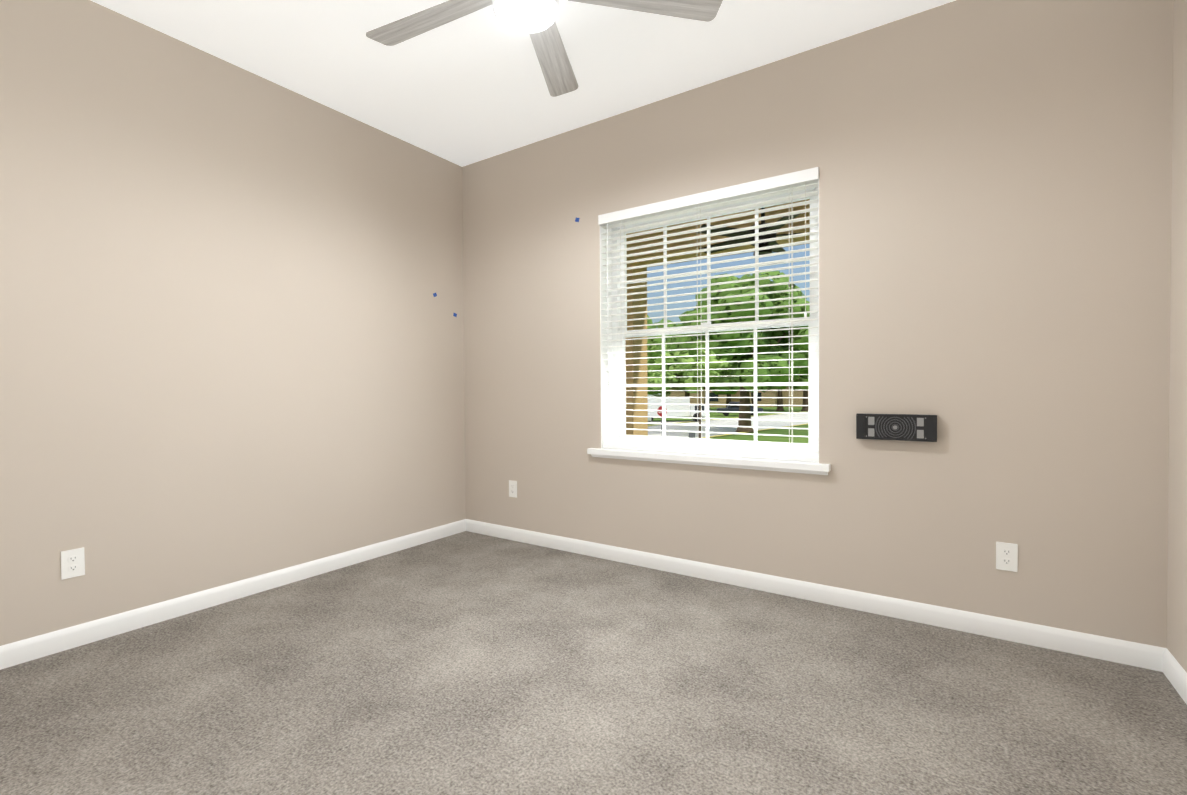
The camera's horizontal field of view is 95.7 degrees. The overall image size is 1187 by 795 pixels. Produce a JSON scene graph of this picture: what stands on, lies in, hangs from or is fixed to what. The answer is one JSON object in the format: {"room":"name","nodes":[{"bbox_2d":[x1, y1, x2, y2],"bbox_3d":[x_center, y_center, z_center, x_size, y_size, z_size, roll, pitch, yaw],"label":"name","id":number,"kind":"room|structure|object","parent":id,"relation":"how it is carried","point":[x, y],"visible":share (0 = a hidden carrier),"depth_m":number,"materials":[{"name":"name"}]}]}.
{"room":"empty bedroom","nodes":[
{"label":"empty bedroom","id":0,"kind":"room"},
{"bbox_2d":[0,0,465,645],"bbox_3d":[-1.972,-0.334,2.717,0.150,2.750,3.850,0,1,34],"label":"wall","id":1,"kind":"structure","parent":0,"point":[230,338],"depth_m":2.63,"materials":[{"name":"paint"}]},
{"bbox_2d":[61,547,84,579],"bbox_3d":[-2.188,0.698,2.258,0.007,0.117,0.072,0,1,34],"label":"outlet","id":2,"kind":"object","parent":1,"relation":"attached to","point":[72,562],"visible":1,"depth_m":2.26,"materials":[{"name":"white plastic"}]},
{"bbox_2d":[0,519,465,669],"bbox_3d":[-1.923,0.998,2.652,0.013,0.088,3.450,0,1,34],"label":"baseboard","id":3,"kind":"structure","parent":1,"relation":"attached to","point":[30,649],"depth_m":2.62,"materials":[{"name":"white wood"}]},
{"bbox_2d":[91,0,955,166],"bbox_3d":[-0.361,-1.761,1.611,4.047,0.120,3.850,0,1,34],"label":"ceiling","id":4,"kind":"structure","parent":0,"point":[471,88],"depth_m":2.68,"materials":[{"name":"white paint"}]},
{"bbox_2d":[366,0,722,96],"bbox_3d":[-0.291,-1.553,1.972,1.453,0.309,1.463,0,1,34],"label":"ceiling fan","id":5,"kind":"object","parent":4,"relation":"hanging from","point":[535,19],"visible":1,"depth_m":2.13,"materials":[{"name":"white"}]},
{"bbox_2d":[0,531,1186,794],"bbox_3d":[-0.342,1.108,1.659,4.047,0.120,3.850,0,1,34],"label":"floor","id":6,"kind":"structure","parent":0,"point":[468,663],"depth_m":1.86,"materials":[{"name":"carpet"}]},
{"bbox_2d":[462,0,1173,647],"bbox_3d":[0.648,-0.358,3.132,3.747,2.750,0.250,0,1,34],"label":"wall","id":7,"kind":"structure","parent":0,"point":[996,236],"depth_m":2.42,"materials":[{"name":"paint"}]},
{"bbox_2d":[509,480,516,497],"bbox_3d":[-0.573,0.649,3.813,0.072,0.117,0.007,0,1,34],"label":"outlet","id":8,"kind":"object","parent":7,"relation":"attached to","point":[512,488],"visible":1,"depth_m":3.81,"materials":[{"name":"white plastic"}]},
{"bbox_2d":[587,448,830,474],"bbox_3d":[0.603,0.352,3.080,1.425,0.056,0.181,0,1,34],"label":"window sill","id":9,"kind":"structure","parent":7,"relation":"attached to","point":[806,467],"depth_m":2.94,"materials":[{"name":"white wood"}]},
{"bbox_2d":[600,179,818,462],"bbox_3d":[0.638,-0.406,3.111,1.295,1.468,0.204,0,1,34],"label":"window unit","id":10,"kind":"structure","parent":7,"relation":"in","point":[615,396],"depth_m":3.19,"materials":[{"name":"white plastic"}]},
{"bbox_2d":[598,167,818,461],"bbox_3d":[0.595,-0.408,3.045,1.293,1.460,0.080,0,1,34],"label":"window blinds","id":11,"kind":"object","parent":10,"relation":"attached to","point":[776,184],"visible":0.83,"depth_m":2.98,"materials":[{"name":"white plastic"}]},
{"bbox_2d":[466,519,1165,671],"bbox_3d":[0.584,0.975,3.045,3.747,0.088,0.013,0,1,34],"label":"baseboard","id":12,"kind":"structure","parent":7,"relation":"attached to","point":[1145,656],"depth_m":2.55,"materials":[{"name":"white wood"}]},
{"bbox_2d":[856,413,936,441],"bbox_3d":[1.389,0.136,2.470,0.322,0.162,0.046,0,1,34],"label":"plate","id":13,"kind":"object","parent":7,"relation":"attached to","point":[908,427],"visible":1,"depth_m":2.45,"materials":[{"name":"grey"}]},
{"bbox_2d":[996,542,1017,571],"bbox_3d":[1.745,0.672,2.267,0.072,0.117,0.007,0,1,34],"label":"outlet","id":14,"kind":"object","parent":7,"relation":"attached to","point":[1006,556],"visible":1,"depth_m":2.27,"materials":[{"name":"white plastic"}]},
{"bbox_2d":[1167,0,1186,671],"bbox_3d":[1.269,-0.319,0.554,0.150,2.750,3.850,0,1,34],"label":"wall","id":15,"kind":"structure","parent":0,"point":[1177,580],"depth_m":1.92,"materials":[{"name":"paint"}]},
{"bbox_2d":[1163,648,1186,703],"bbox_3d":[1.183,1.012,0.580,0.013,0.088,3.450,0,1,34],"label":"baseboard","id":16,"kind":"structure","parent":15,"relation":"attached to","point":[1175,672],"depth_m":1.90,"materials":[{"name":"white wood"}]},
{"label":"outside","id":17,"kind":"structure","parent":0,"visible":0},
{"bbox_2d":[648,407,807,443],"bbox_3d":[39.328,-0.658,154.526,420.000,1.600,345.000,0,1,34],"label":"ground","id":18,"kind":"structure","parent":17,"point":[801,432],"depth_m":36.14,"materials":[{"name":"green plant"}]},
{"bbox_2d":[647,315,673,394],"bbox_3d":[5.292,-3.938,63.924,10.916,11.624,10.372,0,1,34],"label":"tree","id":19,"kind":"object","parent":18,"relation":"on","point":[655,354],"depth_m":60.24,"materials":[{"name":"green plant"}]},
{"bbox_2d":[647,335,673,389],"bbox_3d":[2.323,-0.408,27.437,3.396,5.820,3.460,0,1,34],"label":"tree","id":20,"kind":"object","parent":18,"relation":"on","point":[652,368],"depth_m":26.93,"materials":[{"name":"green plant"}]},
{"bbox_2d":[657,405,666,435],"bbox_3d":[3.682,1.444,28.904,0.619,2.050,0.052,-1,1,-22],"label":"stop sign","id":21,"kind":"object","parent":18,"relation":"on","point":[660,413],"depth_m":28.84,"materials":[{"name":"red metal"}]},
{"bbox_2d":[653,318,691,396],"bbox_3d":[11.897,-4.562,66.610,11.169,12.696,11.402,0,1,34],"label":"tree","id":22,"kind":"object","parent":18,"relation":"on","point":[674,325],"depth_m":65.75,"materials":[{"name":"green plant"}]},
{"bbox_2d":[651,337,695,396],"bbox_3d":[8.782,-2.832,65.028,9.126,9.330,7.683,0,1,34],"label":"tree","id":23,"kind":"object","parent":18,"relation":"on","point":[675,380],"depth_m":63.18,"materials":[{"name":"green plant"}]},
{"bbox_2d":[648,381,731,406],"bbox_3d":[14.204,-1.174,87.340,17.000,5.200,10.000,0,1,14],"label":"house","id":24,"kind":"structure","parent":18,"relation":"on","point":[694,401],"depth_m":82.11,"materials":[{"name":"beige"}]},
{"bbox_2d":[689,433,694,437],"bbox_3d":[5.317,2.181,29.026,0.300,0.550,0.240,0,1,34],"label":"utility box","id":25,"kind":"object","parent":18,"relation":"on","point":[691,435],"depth_m":28.92,"materials":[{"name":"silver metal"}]},
{"bbox_2d":[668,339,731,437],"bbox_3d":[6.040,-0.435,30.496,3.342,5.723,3.412,0,1,34],"label":"tree","id":26,"kind":"object","parent":18,"relation":"on","point":[719,364],"depth_m":30.36,"materials":[{"name":"green plant"}]},
{"bbox_2d":[671,364,729,410],"bbox_3d":[13.604,-3.418,67.550,10.551,10.354,9.660,0,1,34],"label":"tree","id":27,"kind":"object","parent":18,"relation":"on","point":[705,393],"depth_m":66.45,"materials":[{"name":"green plant"}]},
{"bbox_2d":[709,379,739,407],"bbox_3d":[17.442,-3.812,66.581,9.335,11.122,10.306,0,1,34],"label":"tree","id":28,"kind":"object","parent":18,"relation":"on","point":[728,393],"depth_m":63.76,"materials":[{"name":"green plant"}]},
{"bbox_2d":[667,271,809,432],"bbox_3d":[9.929,-2.934,35.709,10.809,10.495,10.913,0,1,34],"label":"tree","id":29,"kind":"object","parent":18,"relation":"on","point":[781,373],"depth_m":32.82,"materials":[{"name":"green plant"}]},
{"bbox_2d":[732,386,774,406],"bbox_3d":[22.883,-1.237,87.693,14.000,5.200,10.000,0,1,19],"label":"house","id":30,"kind":"structure","parent":18,"relation":"on","point":[765,401],"depth_m":81.91,"materials":[{"name":"beige"}]},
{"bbox_2d":[776,378,798,410],"bbox_3d":[23.416,-3.879,68.020,9.177,11.131,11.426,0,1,34],"label":"tree","id":31,"kind":"object","parent":18,"relation":"on","point":[780,402],"depth_m":67.38,"materials":[{"name":"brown plant"}]},
{"bbox_2d":[775,387,802,406],"bbox_3d":[31.067,-1.268,86.282,15.000,5.200,10.000,0,1,22],"label":"house","id":32,"kind":"structure","parent":18,"relation":"on","point":[796,401],"depth_m":81.84,"materials":[{"name":"beige"}]},
{"bbox_2d":[788,377,807,410],"bbox_3d":[26.157,-4.219,67.715,10.632,11.783,9.310,0,1,34],"label":"tree","id":33,"kind":"object","parent":18,"relation":"on","point":[805,393],"depth_m":66.96,"materials":[{"name":"green plant"}]},
{"bbox_3d":[1.443,1.166,4.106,12.000,0.260,2.200,0,1,34],"label":"floor","id":34,"kind":"structure","parent":17,"visible":0},
{"bbox_2d":[625,260,647,435],"bbox_3d":[0.371,-0.316,5.823,0.395,2.660,0.395,0,1,34],"label":"porch column","id":35,"kind":"structure","parent":34,"relation":"on","point":[631,378],"depth_m":5.67,"materials":[{"name":"beige paint"}]},
{"bbox_2d":[626,199,809,266],"bbox_3d":[1.909,-1.774,4.785,12.000,0.690,0.450,0,1,34],"label":"beam","id":36,"kind":"structure","parent":35,"relation":"on","point":[750,246],"depth_m":5.17,"materials":[{"name":"beige paint"}]},
{"bbox_3d":[1.297,-2.040,3.866,12.000,0.120,1.750,0,1,34],"label":"ceiling","id":37,"kind":"structure","parent":17,"visible":0},
{"bbox_2d":[695,208,806,255],"bbox_3d":[1.258,-1.518,3.972,1.079,0.926,1.038,0,1,34],"label":"fan","id":38,"kind":"object","parent":37,"relation":"hanging from","point":[761,237],"depth_m":3.88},
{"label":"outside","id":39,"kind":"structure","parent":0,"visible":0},
{"bbox_2d":[648,411,807,437],"bbox_3d":[72.432,0.654,108.089,61.301,0.040,319.753,0,1,34],"label":"street","id":40,"kind":"structure","parent":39,"point":[781,416],"depth_m":42.30,"materials":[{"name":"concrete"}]},
{"bbox_2d":[648,398,704,421],"bbox_3d":[6.416,1.057,47.754,6.732,2.100,2.300,0,1,4],"label":"truck","id":41,"kind":"object","parent":40,"relation":"on","point":[670,405],"depth_m":46.55,"materials":[{"name":"white metal"}]},
{"bbox_2d":[717,402,762,415],"bbox_3d":[15.338,1.173,56.478,4.600,1.442,1.800,0,1,11],"label":"car","id":42,"kind":"object","parent":40,"relation":"on","point":[734,408],"depth_m":55.76,"materials":[{"name":"grey metal"}]}
]}

